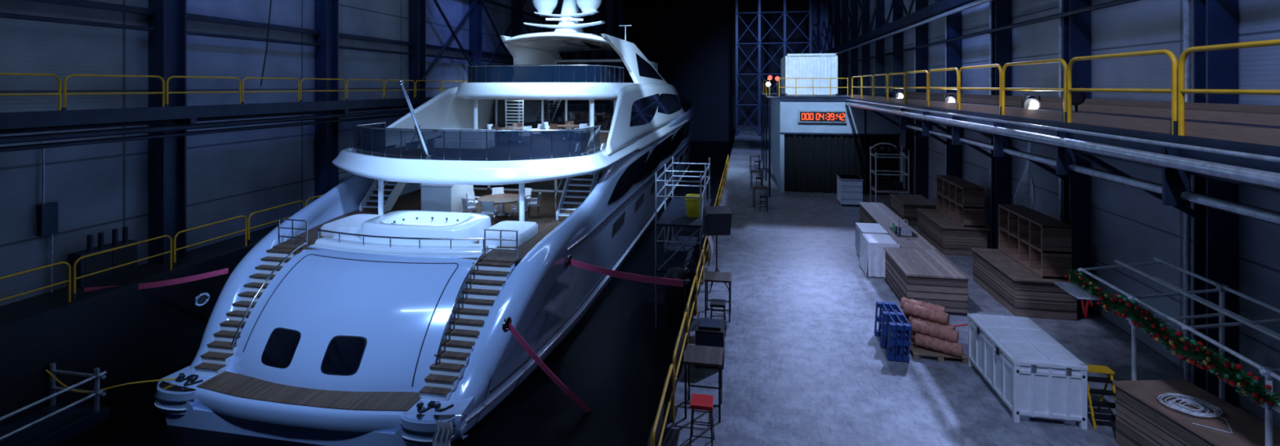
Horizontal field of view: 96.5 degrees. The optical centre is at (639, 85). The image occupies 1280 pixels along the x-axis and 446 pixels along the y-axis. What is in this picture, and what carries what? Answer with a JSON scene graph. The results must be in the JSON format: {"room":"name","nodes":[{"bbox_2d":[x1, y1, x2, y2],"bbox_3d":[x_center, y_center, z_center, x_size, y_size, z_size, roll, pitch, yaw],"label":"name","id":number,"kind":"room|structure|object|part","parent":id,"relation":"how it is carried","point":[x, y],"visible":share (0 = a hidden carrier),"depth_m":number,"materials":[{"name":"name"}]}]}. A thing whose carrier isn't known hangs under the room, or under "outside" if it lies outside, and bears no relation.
{"room":"shipyard hall","nodes":[
{"label":"shipyard hall","id":0,"kind":"room"},
{"bbox_2d":[0,224,278,427],"bbox_3d":[-10.757,8.250,46.624,1.700,4.500,103.700,0,0,11],"label":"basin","id":1,"kind":"structure","parent":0,"point":[127,331],"depth_m":16.78,"materials":[{"name":"concrete"}]},
{"bbox_2d":[67,226,137,288],"bbox_3d":[-16.656,5.250,17.767,0.520,1.500,1.600,0,0,11],"label":"cabinet","id":2,"kind":"object","parent":1,"relation":"on","point":[86,265],"visible":0.97,"depth_m":17.55,"materials":[{"name":"metal"}]},
{"bbox_2d":[84,267,228,291],"bbox_3d":[-14.970,6.082,17.859,3.450,0.394,0.024,0,0,-44],"label":"strap","id":3,"kind":"object","parent":1,"relation":"attached to","point":[180,280],"visible":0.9,"depth_m":18.10,"materials":[{"name":"red fabric"}]},
{"bbox_2d":[0,194,323,302],"bbox_3d":[-12.958,5.410,31.328,0.060,1.180,48.419,0,0,11],"label":"guard rail","id":4,"kind":"object","parent":1,"relation":"on","point":[71,297],"visible":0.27,"depth_m":17.67,"materials":[{"name":"yellow metal"}]},
{"bbox_2d":[0,0,623,306],"bbox_3d":[-11.712,-3.750,46.956,0.300,19.500,104.000,0,0,11],"label":"wall","id":5,"kind":"structure","parent":0,"point":[104,187],"depth_m":21.30,"materials":[{"name":"metal"}]},
{"bbox_2d":[36,131,57,292],"bbox_3d":[-17.141,3.650,16.535,0.180,4.700,0.400,0,0,11],"label":"junction box","id":6,"kind":"object","parent":5,"relation":"attached to","point":[46,213],"visible":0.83,"depth_m":16.45,"materials":[{"name":"metal"}]},
{"bbox_2d":[0,72,467,152],"bbox_3d":[-12.566,0.694,35.925,0.760,2.047,74.000,0,0,11],"label":"steel catwalk","id":7,"kind":"object","parent":5,"relation":"attached to","point":[187,117],"visible":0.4,"depth_m":18.94,"materials":[{"name":"yellow paint"}]},
{"bbox_3d":[-12.055,0.235,36.805,0.060,1.130,65.519,0,0,11],"label":"guard rail","id":8,"kind":"part","parent":7,"relation":"part of","materials":[{"name":"yellow metal"}]},
{"bbox_2d":[0,0,513,64],"bbox_3d":[-14.486,-2.215,30.180,0.320,0.770,66.000,0,0,11],"label":"trim","id":9,"kind":"structure","parent":5,"relation":"attached to","point":[81,3],"depth_m":21.43,"materials":[{"name":"metal"}]},
{"bbox_2d":[148,0,628,263],"bbox_3d":[-10.021,-3.750,53.354,0.630,19.500,84.400,0,0,11],"label":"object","id":10,"kind":"structure","parent":5,"relation":"attached to","point":[167,46],"depth_m":20.04,"materials":[{"name":"blue metal"}]},
{"bbox_2d":[420,0,604,82],"bbox_3d":[-9.062,-6.649,57.040,0.399,12.852,45.729,0,0,11],"label":"trim bracing","id":11,"kind":"structure","parent":5,"relation":"attached to","point":[522,12],"depth_m":44.55,"materials":[{"name":"metal"}]},
{"bbox_2d":[617,0,808,7],"bbox_3d":[3.081,-13.650,44.187,30.400,0.300,104.000,0,0,11],"label":"ceiling","id":12,"kind":"structure","parent":0,"point":[631,2],"depth_m":91.99,"materials":[{"name":"metal"}]},
{"bbox_2d":[260,0,271,85],"bbox_3d":[-15.115,-6.699,23.355,0.182,13.404,0.688,0,0,32],"label":"hanging cable","id":13,"kind":"object","parent":12,"relation":"hanging from","point":[270,0],"visible":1,"depth_m":23.19,"materials":[{"name":"black rubber"}]},
{"bbox_2d":[628,2,808,141],"bbox_3d":[12.619,-1.500,95.152,30.400,24.000,0.300,0,0,11],"label":"wall","id":14,"kind":"structure","parent":0,"point":[693,47],"depth_m":95.03,"materials":[{"name":"blue metal"}]},
{"bbox_2d":[662,124,1243,445],"bbox_3d":[12.126,8.500,42.342,11.340,4.000,103.700,0,0,11],"label":"floor","id":15,"kind":"structure","parent":0,"point":[806,363],"depth_m":13.65,"materials":[{"name":"concrete"}]},
{"bbox_2d":[664,258,697,326],"bbox_3d":[1.426,7.311,20.262,1.098,2.379,1.163,0,0,-38],"label":"fender","id":16,"kind":"object","parent":15,"relation":"attached to","point":[673,295],"visible":0.69,"depth_m":19.87,"materials":[{"name":"black rubber"}]},
{"bbox_2d":[684,278,690,309],"bbox_3d":[1.419,6.075,16.623,0.247,0.850,0.400,0,0,11],"label":"bollard","id":17,"kind":"object","parent":15,"relation":"on","point":[686,282],"visible":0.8,"depth_m":16.55,"materials":[{"name":"black metal"}]},
{"bbox_2d":[568,257,684,286],"bbox_3d":[-0.643,5.905,18.229,4.963,0.510,0.024,0,0,40],"label":"strap","id":18,"kind":"object","parent":17,"relation":"attached to","point":[657,280],"visible":0.94,"depth_m":17.99,"materials":[{"name":"red fabric"}]},
{"bbox_2d":[649,155,728,445],"bbox_3d":[3.274,5.910,25.213,0.060,1.180,38.969,0,0,11],"label":"guard rail","id":19,"kind":"object","parent":15,"relation":"on","point":[671,371],"visible":0.83,"depth_m":12.62,"materials":[{"name":"metal"}]},
{"bbox_2d":[647,195,717,445],"bbox_3d":[1.847,6.020,17.967,0.060,1.000,24.000,0,0,11],"label":"netting","id":20,"kind":"object","parent":19,"relation":"attached to","point":[663,411],"visible":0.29,"depth_m":12.57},
{"bbox_2d":[706,235,713,266],"bbox_3d":[2.503,5.800,20.337,0.193,1.000,0.900,0,0,11],"label":"draped cloth","id":21,"kind":"object","parent":19,"relation":"hanging from","point":[709,237],"visible":0.94,"depth_m":20.03,"materials":[{"name":"white fabric"}]},
{"bbox_2d":[689,392,714,445],"bbox_3d":[1.127,6.098,10.370,0.431,0.806,0.431,0,0,11],"label":"bar stool","id":22,"kind":"object","parent":15,"relation":"on","point":[698,401],"visible":1,"depth_m":10.27,"materials":[{"name":"red leather"}]},
{"bbox_2d":[683,344,723,422],"bbox_3d":[1.280,5.938,11.460,0.750,1.125,0.750,0,0,11],"label":"bar table","id":23,"kind":"object","parent":15,"relation":"on","point":[695,354],"visible":0.97,"depth_m":11.36,"materials":[{"name":"brown wood"}]},
{"bbox_2d":[695,317,724,368],"bbox_3d":[1.664,6.050,13.512,0.650,0.900,0.725,0,0,11],"label":"monitor speaker","id":24,"kind":"object","parent":15,"relation":"on","point":[708,331],"visible":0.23,"depth_m":13.20},
{"bbox_2d":[702,205,732,293],"bbox_3d":[2.411,5.190,18.282,0.875,2.639,0.764,0,0,-7],"label":"speaker","id":25,"kind":"object","parent":15,"relation":"on","point":[717,220],"visible":0.84,"depth_m":18.03},
{"bbox_2d":[703,271,732,321],"bbox_3d":[2.212,5.938,16.169,0.750,1.125,0.750,0,0,11],"label":"bar table","id":26,"kind":"object","parent":15,"relation":"on","point":[710,276],"visible":0.93,"depth_m":15.99,"materials":[{"name":"brown wood"}]},
{"bbox_2d":[710,298,726,336],"bbox_3d":[2.059,6.098,15.079,0.431,0.806,0.431,0,0,11],"label":"bar stool","id":27,"kind":"object","parent":15,"relation":"on","point":[713,302],"visible":0.75,"depth_m":14.94,"materials":[{"name":"black metal"}]},
{"bbox_2d":[749,155,759,169],"bbox_3d":[8.868,5.938,44.122,0.750,1.125,0.750,0,0,5],"label":"bar table","id":28,"kind":"object","parent":15,"relation":"on","point":[758,156],"visible":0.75,"depth_m":44.12,"materials":[{"name":"brown wood"}]},
{"bbox_2d":[750,169,763,187],"bbox_3d":[7.396,5.938,36.258,0.750,1.125,0.750,0,0,5],"label":"bar table","id":29,"kind":"object","parent":15,"relation":"on","point":[751,171],"visible":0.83,"depth_m":36.43,"materials":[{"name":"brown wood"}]},
{"bbox_2d":[754,160,759,169],"bbox_3d":[8.877,6.098,43.357,0.431,0.806,0.431,0,0,11],"label":"bar stool","id":30,"kind":"object","parent":15,"relation":"on","point":[754,161],"visible":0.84,"depth_m":43.19,"materials":[{"name":"black metal"}]},
{"bbox_2d":[755,177,762,186],"bbox_3d":[7.405,6.098,35.493,0.431,0.806,0.431,0,0,11],"label":"bar stool","id":31,"kind":"object","parent":15,"relation":"on","point":[758,178],"visible":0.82,"depth_m":35.32,"materials":[{"name":"black metal"}]},
{"bbox_2d":[752,186,768,209],"bbox_3d":[6.391,5.938,30.342,0.750,1.125,0.750,0,0,5],"label":"bar table","id":32,"kind":"object","parent":15,"relation":"on","point":[754,188],"visible":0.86,"depth_m":30.03,"materials":[{"name":"brown wood"}]},
{"bbox_2d":[759,195,768,212],"bbox_3d":[6.400,6.098,29.577,0.431,0.806,0.431,0,0,11],"label":"bar stool","id":33,"kind":"object","parent":15,"relation":"on","point":[761,196],"visible":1,"depth_m":29.47,"materials":[{"name":"black metal"}]},
{"bbox_2d":[735,0,811,136],"bbox_3d":[17.256,-3.450,73.994,9.600,19.900,0.389,0,0,11],"label":"gate","id":34,"kind":"object","parent":15,"relation":"on","point":[784,12],"visible":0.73,"depth_m":74.21,"materials":[{"name":"blue metal"}]},
{"bbox_2d":[760,78,905,197],"bbox_3d":[13.021,3.013,41.310,8.000,6.975,18.000,0,0,11],"label":"mezzanine office","id":35,"kind":"object","parent":15,"relation":"on","point":[783,109],"visible":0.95,"depth_m":34.66,"materials":[{"name":"metal"}]},
{"bbox_2d":[765,82,770,96],"bbox_3d":[7.937,0.203,35.343,0.280,0.885,0.280,0,0,11],"label":"lamp","id":36,"kind":"object","parent":35,"relation":"on","point":[766,83],"visible":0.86,"depth_m":35.28,"materials":[{"name":"white glass"}]},
{"bbox_2d":[767,75,772,96],"bbox_3d":[8.035,0.003,35.325,0.280,1.285,0.280,0,0,11],"label":"lamp","id":37,"kind":"object","parent":35,"relation":"on","point":[769,77],"visible":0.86,"depth_m":35.25,"materials":[{"name":"red plastic"}]},
{"bbox_2d":[775,76,779,96],"bbox_3d":[8.477,0.028,35.242,0.280,1.235,0.280,0,0,11],"label":"lamp","id":38,"kind":"object","parent":35,"relation":"on","point":[776,77],"visible":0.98,"depth_m":35.19,"materials":[{"name":"red plastic"}]},
{"bbox_2d":[781,53,837,95],"bbox_3d":[11.514,-0.720,39.506,3.220,2.680,6.100,0,0,11],"label":"container","id":39,"kind":"object","parent":35,"relation":"on","point":[793,65],"visible":0.99,"depth_m":36.62,"materials":[{"name":"white metal"}]},
{"bbox_3d":[10.526,0.083,34.706,4.075,1.115,0.050,0,0,11],"label":"guard rail","id":40,"kind":"part","parent":35,"relation":"part of","materials":[{"name":"yellow metal"}]},
{"bbox_2d":[797,110,846,123],"bbox_3d":[10.965,1.850,34.398,2.800,0.720,0.205,0,0,11],"label":"clock","id":41,"kind":"object","parent":35,"relation":"attached to","point":[803,116],"visible":1,"depth_m":34.33,"materials":[{"name":"metal"}]},
{"bbox_2d":[784,133,898,195],"bbox_3d":[12.115,4.700,34.511,6.600,3.560,0.258,0,0,11],"label":"roller door","id":42,"kind":"structure","parent":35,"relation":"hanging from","point":[812,162],"depth_m":34.59,"materials":[{"name":"grey metal"}]},
{"bbox_2d":[844,39,1279,225],"bbox_3d":[10.296,1.742,14.249,3.472,4.555,39.800,0,0,11],"label":"walkway","id":43,"kind":"object","parent":35,"relation":"attached to","point":[1236,144],"visible":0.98,"depth_m":10.36,"materials":[{"name":"metal"}]},
{"bbox_2d":[884,90,893,97],"bbox_3d":[11.234,0.465,25.845,0.353,0.470,0.388,0,0,32],"label":"spotlight","id":44,"kind":"object","parent":43,"relation":"on","point":[891,95],"visible":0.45,"depth_m":25.74,"materials":[{"name":"black metal"}]},
{"bbox_2d":[895,89,903,98],"bbox_3d":[10.867,0.440,23.879,0.353,0.520,0.388,0,0,32],"label":"spotlight","id":45,"kind":"object","parent":43,"relation":"on","point":[900,94],"visible":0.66,"depth_m":23.75,"materials":[{"name":"white glass"}]},
{"bbox_2d":[943,93,956,102],"bbox_3d":[9.763,0.465,17.982,0.353,0.470,0.388,0,0,32],"label":"spotlight","id":46,"kind":"object","parent":43,"relation":"on","point":[950,98],"visible":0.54,"depth_m":17.86,"materials":[{"name":"black glass"}]},
{"bbox_2d":[1021,93,1040,109],"bbox_3d":[8.806,0.440,12.870,0.353,0.520,0.388,0,0,32],"label":"spotlight","id":47,"kind":"object","parent":43,"relation":"on","point":[1029,102],"visible":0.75,"depth_m":12.75,"materials":[{"name":"white glass"}]},
{"bbox_3d":[9.227,0.082,16.522,0.072,1.236,34.175,0,0,11],"label":"guard rail","id":48,"kind":"part","parent":43,"relation":"part of","materials":[{"name":"yellow metal"}]},
{"bbox_2d":[1062,84,1085,112],"bbox_3d":[8.493,0.340,11.199,0.353,0.720,0.388,0,0,32],"label":"spotlight","id":49,"kind":"object","parent":43,"relation":"on","point":[1078,98],"visible":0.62,"depth_m":11.05,"materials":[{"name":"black metal"}]},
{"bbox_2d":[835,174,863,205],"bbox_3d":[11.535,5.749,31.465,1.160,1.498,1.560,0,0,11],"label":"bin","id":50,"kind":"object","parent":15,"relation":"on","point":[849,187],"visible":0.88,"depth_m":30.76,"materials":[{"name":"white plastic"}]},
{"bbox_2d":[855,222,888,254],"bbox_3d":[8.754,5.930,21.659,0.900,1.140,1.440,0,0,11],"label":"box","id":51,"kind":"object","parent":15,"relation":"on","point":[863,228],"visible":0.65,"depth_m":21.65,"materials":[{"name":"white plastic"}]},
{"bbox_2d":[858,232,899,277],"bbox_3d":[8.350,5.915,20.016,1.090,1.170,1.479,0,0,11],"label":"box","id":52,"kind":"object","parent":15,"relation":"on","point":[872,260],"visible":0.79,"depth_m":19.42,"materials":[{"name":"white"}]},
{"bbox_2d":[869,142,909,202],"bbox_3d":[13.027,4.721,30.166,1.958,3.558,1.575,0,0,11],"label":"equipment rack","id":53,"kind":"object","parent":15,"relation":"on","point":[882,184],"visible":0.94,"depth_m":29.84,"materials":[{"name":"grey metal"}]},
{"bbox_2d":[874,301,911,362],"bbox_3d":[6.253,6.058,14.192,0.522,0.861,1.512,0,0,11],"label":"pallets","id":54,"kind":"object","parent":15,"relation":"on","point":[894,330],"visible":1,"depth_m":13.74,"materials":[{"name":"paint"}]},
{"bbox_2d":[857,201,937,249],"bbox_3d":[10.010,5.935,22.772,1.100,1.130,7.650,0,0,11],"label":"countertop","id":55,"kind":"structure","parent":15,"relation":"on","point":[880,213],"depth_m":22.87,"materials":[{"name":"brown wood"}]},
{"bbox_2d":[888,218,918,236],"bbox_3d":[9.679,5.123,21.003,0.700,0.485,1.150,0,0,11],"label":"beer taps","id":56,"kind":"object","parent":55,"relation":"on","point":[908,231],"visible":1,"depth_m":20.68,"materials":[{"name":"silver metal"}]},
{"bbox_2d":[888,193,936,225],"bbox_3d":[13.238,6.000,27.789,1.500,1.000,2.600,0,0,11],"label":"countertop","id":57,"kind":"structure","parent":15,"relation":"on","point":[904,206],"depth_m":27.02,"materials":[{"name":"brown wood"}]},
{"bbox_2d":[883,246,970,315],"bbox_3d":[8.745,5.950,17.642,1.700,1.100,2.800,0,0,11],"label":"stack","id":58,"kind":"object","parent":15,"relation":"on","point":[925,275],"depth_m":16.48,"materials":[{"name":"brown wood"}]},
{"bbox_2d":[905,332,968,364],"bbox_3d":[7.249,6.429,14.270,1.210,0.141,1.640,0,0,11],"label":"wooden pallet","id":59,"kind":"object","parent":15,"relation":"on","point":[915,350],"visible":0.3,"depth_m":13.60,"materials":[{"name":"brown wood"}]},
{"bbox_2d":[900,296,962,356],"bbox_3d":[7.220,5.922,14.290,1.171,0.843,1.893,0,0,11],"label":"rolls","id":60,"kind":"object","parent":59,"relation":"on","point":[931,328],"visible":0.94,"depth_m":13.87,"materials":[{"name":"pink fabric"}]},
{"bbox_2d":[915,208,989,256],"bbox_3d":[12.775,5.970,23.552,1.650,1.060,3.500,0,0,11],"label":"stack","id":61,"kind":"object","parent":15,"relation":"on","point":[945,234],"depth_m":22.01,"materials":[{"name":"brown wood"}]},
{"bbox_2d":[936,174,984,227],"bbox_3d":[13.129,4.680,23.537,0.750,1.520,3.180,0,0,11],"label":"cubby shelf","id":62,"kind":"object","parent":61,"relation":"on","point":[961,200],"visible":1,"depth_m":22.77,"materials":[{"name":"brown wood"}]},
{"bbox_2d":[970,247,1077,319],"bbox_3d":[11.644,5.970,17.507,1.650,1.060,3.200,0,0,11],"label":"stack","id":63,"kind":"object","parent":15,"relation":"on","point":[1024,293],"depth_m":16.15,"materials":[{"name":"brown wood"}]},
{"bbox_2d":[998,204,1071,279],"bbox_3d":[11.997,4.680,17.492,0.750,1.520,2.880,0,0,11],"label":"cubby shelf","id":64,"kind":"object","parent":63,"relation":"on","point":[1041,242],"visible":0.96,"depth_m":16.81,"materials":[{"name":"brown wood"}]},
{"bbox_2d":[967,312,1088,429],"bbox_3d":[8.042,5.883,12.067,1.310,1.235,2.400,0,0,11],"label":"shipping container","id":65,"kind":"object","parent":15,"relation":"on","point":[1033,374],"visible":1,"depth_m":11.10,"materials":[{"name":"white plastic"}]},
{"bbox_2d":[1085,364,1115,428],"bbox_3d":[8.932,6.014,11.170,0.500,0.989,0.792,0,0,11],"label":"step ladder","id":66,"kind":"object","parent":15,"relation":"on","point":[1091,368],"visible":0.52,"depth_m":11.01,"materials":[{"name":"yellow metal"}]},
{"bbox_2d":[1052,256,1279,445],"bbox_3d":[9.802,5.120,9.865,2.171,2.760,5.800,0,0,11],"label":"railing","id":67,"kind":"object","parent":15,"relation":"on","point":[1270,373],"visible":0.8,"depth_m":10.73,"materials":[{"name":"metal"}]},
{"bbox_2d":[1077,287,1092,317],"bbox_3d":[9.484,4.651,12.163,0.030,0.541,0.536,0,0,11],"label":"ribbon bow","id":68,"kind":"object","parent":67,"relation":"attached to","point":[1085,309],"visible":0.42,"depth_m":12.14,"materials":[{"name":"red fabric"}]},
{"bbox_2d":[1063,266,1279,410],"bbox_3d":[9.405,4.372,10.575,0.539,0.653,5.267,0,0,11],"label":"garland","id":69,"kind":"object","parent":67,"relation":"attached to","point":[1124,308],"visible":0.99,"depth_m":9.65,"materials":[{"name":"green plant"}]},
{"bbox_2d":[1112,378,1279,445],"bbox_3d":[9.399,5.950,9.178,1.360,1.100,2.660,0,0,-2],"label":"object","id":70,"kind":"structure","parent":15,"relation":"on","point":[1142,419],"depth_m":9.64,"materials":[{"name":"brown wood"}]},
{"bbox_2d":[1156,392,1232,433],"bbox_3d":[9.142,5.354,9.476,0.829,0.083,0.944,0,0,37],"label":"rope coil","id":71,"kind":"object","parent":70,"relation":"on","point":[1183,397],"visible":1,"depth_m":9.54,"materials":[{"name":"white fabric"}]},
{"bbox_2d":[811,0,1279,428],"bbox_3d":[17.874,-3.500,41.419,0.300,20.000,104.000,0,0,11],"label":"wall","id":72,"kind":"structure","parent":0,"point":[1129,224],"depth_m":14.86,"materials":[{"name":"metal"}]},
{"bbox_2d":[805,0,1141,66],"bbox_3d":[16.599,-4.799,40.640,0.855,5.532,94.000,0,0,11],"label":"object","id":73,"kind":"structure","parent":72,"relation":"attached to","point":[943,8],"depth_m":31.41,"materials":[{"name":"metal"}]},
{"bbox_2d":[813,0,1238,406],"bbox_3d":[17.498,-3.500,41.774,0.530,20.000,81.560,0,0,11],"label":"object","id":74,"kind":"structure","parent":72,"relation":"attached to","point":[1215,22],"depth_m":16.58,"materials":[{"name":"blue metal"}]},
{"bbox_3d":[-1.684,9.950,44.926,16.760,1.500,103.700,0,0,11],"label":"water","id":75,"kind":"object","parent":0,"visible":0},
{"bbox_2d":[0,362,109,445],"bbox_3d":[-15.124,8.300,13.665,1.759,1.800,3.300,0,0,11],"label":"gangway","id":76,"kind":"object","parent":75,"relation":"on","point":[60,423],"visible":0.98,"depth_m":14.53,"materials":[{"name":"metal"}]},
{"bbox_2d":[44,368,175,392],"bbox_3d":[-14.282,7.850,15.329,2.846,0.737,0.520,0,0,-19],"label":"mooring rope","id":77,"kind":"object","parent":76,"relation":"attached to","point":[46,370],"visible":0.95,"depth_m":15.16,"materials":[{"name":"fabric"}]},
{"bbox_2d":[154,0,694,445],"bbox_3d":[-2.646,0.800,49.192,12.329,19.600,70.269,0,0,11],"label":"superyacht","id":78,"kind":"object","parent":75,"relation":"on","point":[379,312],"visible":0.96,"depth_m":19.25,"materials":[{"name":"paint"}]},
{"bbox_3d":[-8.256,5.192,19.216,6.252,0.375,0.509,0,0,11],"label":"aft rail","id":79,"kind":"part","parent":78,"relation":"part of","materials":[{"name":"silver metal"}]},
{"bbox_2d":[461,197,477,213],"bbox_3d":[-7.091,5.070,23.658,0.570,0.921,0.560,0,0,-32],"label":"dining chair","id":80,"kind":"object","parent":78,"relation":"on","point":[471,206],"visible":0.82,"depth_m":23.49,"materials":[{"name":"white fabric"}]},
{"bbox_2d":[444,128,494,129],"bbox_3d":[-8.643,2.575,28.018,2.800,0.850,1.100,0,0,11],"label":"sofa","id":81,"kind":"object","parent":78,"relation":"on","point":[444,129],"visible":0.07,"depth_m":28.36,"materials":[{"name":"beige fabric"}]},
{"bbox_2d":[466,190,481,213],"bbox_3d":[-7.230,5.070,24.861,0.570,0.921,0.560,0,0,19],"label":"dining chair","id":82,"kind":"object","parent":78,"relation":"on","point":[470,197],"visible":0.63,"depth_m":24.85,"materials":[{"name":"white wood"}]},
{"bbox_2d":[480,200,497,224],"bbox_3d":[-6.064,5.070,23.017,0.560,0.921,0.570,0,0,6],"label":"dining chair","id":83,"kind":"object","parent":78,"relation":"on","point":[487,207],"visible":0.88,"depth_m":22.80,"materials":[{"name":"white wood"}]},
{"bbox_2d":[487,124,493,128],"bbox_3d":[-7.908,2.540,30.814,0.577,0.921,0.572,0,0,11],"label":"dining chair","id":84,"kind":"object","parent":78,"relation":"on","point":[489,126],"visible":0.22,"depth_m":30.87,"materials":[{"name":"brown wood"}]},
{"bbox_2d":[491,126,499,129],"bbox_3d":[-7.345,2.540,29.529,0.560,0.921,0.570,0,0,30],"label":"dining chair","id":85,"kind":"object","parent":78,"relation":"on","point":[492,127],"visible":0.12,"depth_m":29.27,"materials":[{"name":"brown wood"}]},
{"bbox_2d":[491,186,504,207],"bbox_3d":[-6.376,5.070,25.719,0.560,0.921,0.570,0,0,-19],"label":"dining chair","id":86,"kind":"object","parent":78,"relation":"on","point":[498,189],"visible":0.28,"depth_m":25.91,"materials":[{"name":"white fabric"}]},
{"bbox_2d":[477,193,525,217],"bbox_3d":[-5.912,5.155,24.404,2.000,0.750,2.000,0,0,11],"label":"dining table","id":87,"kind":"object","parent":78,"relation":"on","point":[498,198],"visible":0.81,"depth_m":24.30,"materials":[{"name":"brown wood"}]},
{"bbox_2d":[499,126,522,129],"bbox_3d":[-6.743,2.625,30.562,1.600,0.750,1.600,0,0,11],"label":"dining table","id":88,"kind":"object","parent":78,"relation":"on","point":[513,127],"visible":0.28,"depth_m":30.13,"materials":[{"name":"brown wood"}]},
{"bbox_2d":[511,123,521,127],"bbox_3d":[-6.864,2.540,31.751,0.560,0.921,0.570,0,0,-6],"label":"dining chair","id":89,"kind":"object","parent":78,"relation":"on","point":[513,124],"visible":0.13,"depth_m":31.95,"materials":[{"name":"brown wood"}]},
{"bbox_2d":[511,198,528,221],"bbox_3d":[-4.923,5.070,23.420,0.570,0.921,0.560,0,0,45],"label":"dining chair","id":90,"kind":"object","parent":78,"relation":"on","point":[516,208],"visible":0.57,"depth_m":23.33,"materials":[{"name":"white fabric"}]},
{"bbox_2d":[522,125,532,129],"bbox_3d":[-5.947,2.540,29.671,0.560,0.921,0.570,0,0,-42],"label":"dining chair","id":91,"kind":"object","parent":78,"relation":"on","point":[529,127],"visible":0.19,"depth_m":29.45,"materials":[{"name":"white fabric"}]},
{"bbox_2d":[524,187,532,208],"bbox_3d":[-5.173,5.070,25.587,0.560,0.921,0.570,0,0,32],"label":"dining chair","id":92,"kind":"object","parent":78,"relation":"on","point":[528,191],"visible":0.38,"depth_m":25.68,"materials":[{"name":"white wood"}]},
{"bbox_2d":[527,191,541,215],"bbox_3d":[-4.526,5.070,24.564,0.570,0.921,0.560,0,0,-7],"label":"dining chair","id":93,"kind":"object","parent":78,"relation":"on","point":[531,202],"visible":0.99,"depth_m":24.36,"materials":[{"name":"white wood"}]},
{"bbox_2d":[531,124,541,129],"bbox_3d":[-5.650,2.540,31.044,0.570,0.921,0.560,0,0,-24],"label":"dining chair","id":94,"kind":"object","parent":78,"relation":"on","point":[539,127],"visible":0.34,"depth_m":31.21,"materials":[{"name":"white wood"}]},
{"bbox_2d":[543,121,550,129],"bbox_3d":[-5.205,2.540,32.750,0.577,0.921,0.572,0,0,11],"label":"dining chair","id":95,"kind":"object","parent":78,"relation":"on","point":[545,124],"visible":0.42,"depth_m":32.74,"materials":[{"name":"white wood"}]},
{"bbox_2d":[506,322,590,412],"bbox_3d":[-2.567,7.915,16.046,2.337,2.623,0.024,0,0,-5],"label":"strap","id":96,"kind":"object","parent":78,"relation":"attached to","point":[509,326],"visible":1,"depth_m":16.03,"materials":[{"name":"red fabric"}]},
{"bbox_2d":[549,124,562,129],"bbox_3d":[-4.642,2.540,31.465,0.560,0.921,0.570,0,0,30],"label":"dining chair","id":97,"kind":"object","parent":78,"relation":"on","point":[552,126],"visible":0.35,"depth_m":31.23,"materials":[{"name":"brown wood"}]},
{"bbox_2d":[557,124,579,128],"bbox_3d":[-4.041,2.625,32.498,1.600,0.750,1.600,0,0,11],"label":"dining table","id":98,"kind":"object","parent":78,"relation":"on","point":[568,126],"visible":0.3,"depth_m":31.96,"materials":[{"name":"brown wood"}]},
{"bbox_2d":[564,120,573,128],"bbox_3d":[-4.161,2.540,33.687,0.560,0.921,0.570,0,0,-6],"label":"dining chair","id":99,"kind":"object","parent":78,"relation":"on","point":[566,122],"visible":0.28,"depth_m":33.88,"materials":[{"name":"brown wood"}]},
{"bbox_3d":[-3.091,7.148,46.818,11.999,3.192,64.531,0,0,11],"label":"rub rail","id":100,"kind":"part","parent":78,"relation":"part of","materials":[{"name":"paint"}]},
{"bbox_2d":[574,123,587,128],"bbox_3d":[-3.245,2.540,31.607,0.560,0.921,0.570,0,0,-42],"label":"dining chair","id":101,"kind":"object","parent":78,"relation":"on","point":[581,126],"visible":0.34,"depth_m":31.38,"materials":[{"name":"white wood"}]},
{"bbox_2d":[655,156,711,328],"bbox_3d":[1.940,6.250,24.053,1.835,5.900,5.200,0,0,11],"label":"scaffold tower","id":102,"kind":"object","parent":75,"relation":"on","point":[680,249],"visible":0.8,"depth_m":22.97,"materials":[{"name":"metal"}]},
{"bbox_2d":[684,193,702,217],"bbox_3d":[2.167,4.810,22.994,0.700,0.820,0.700,0,0,11],"label":"waste bin","id":103,"kind":"object","parent":102,"relation":"on","point":[692,205],"visible":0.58,"depth_m":22.72,"materials":[{"name":"plastic"}]}
]}

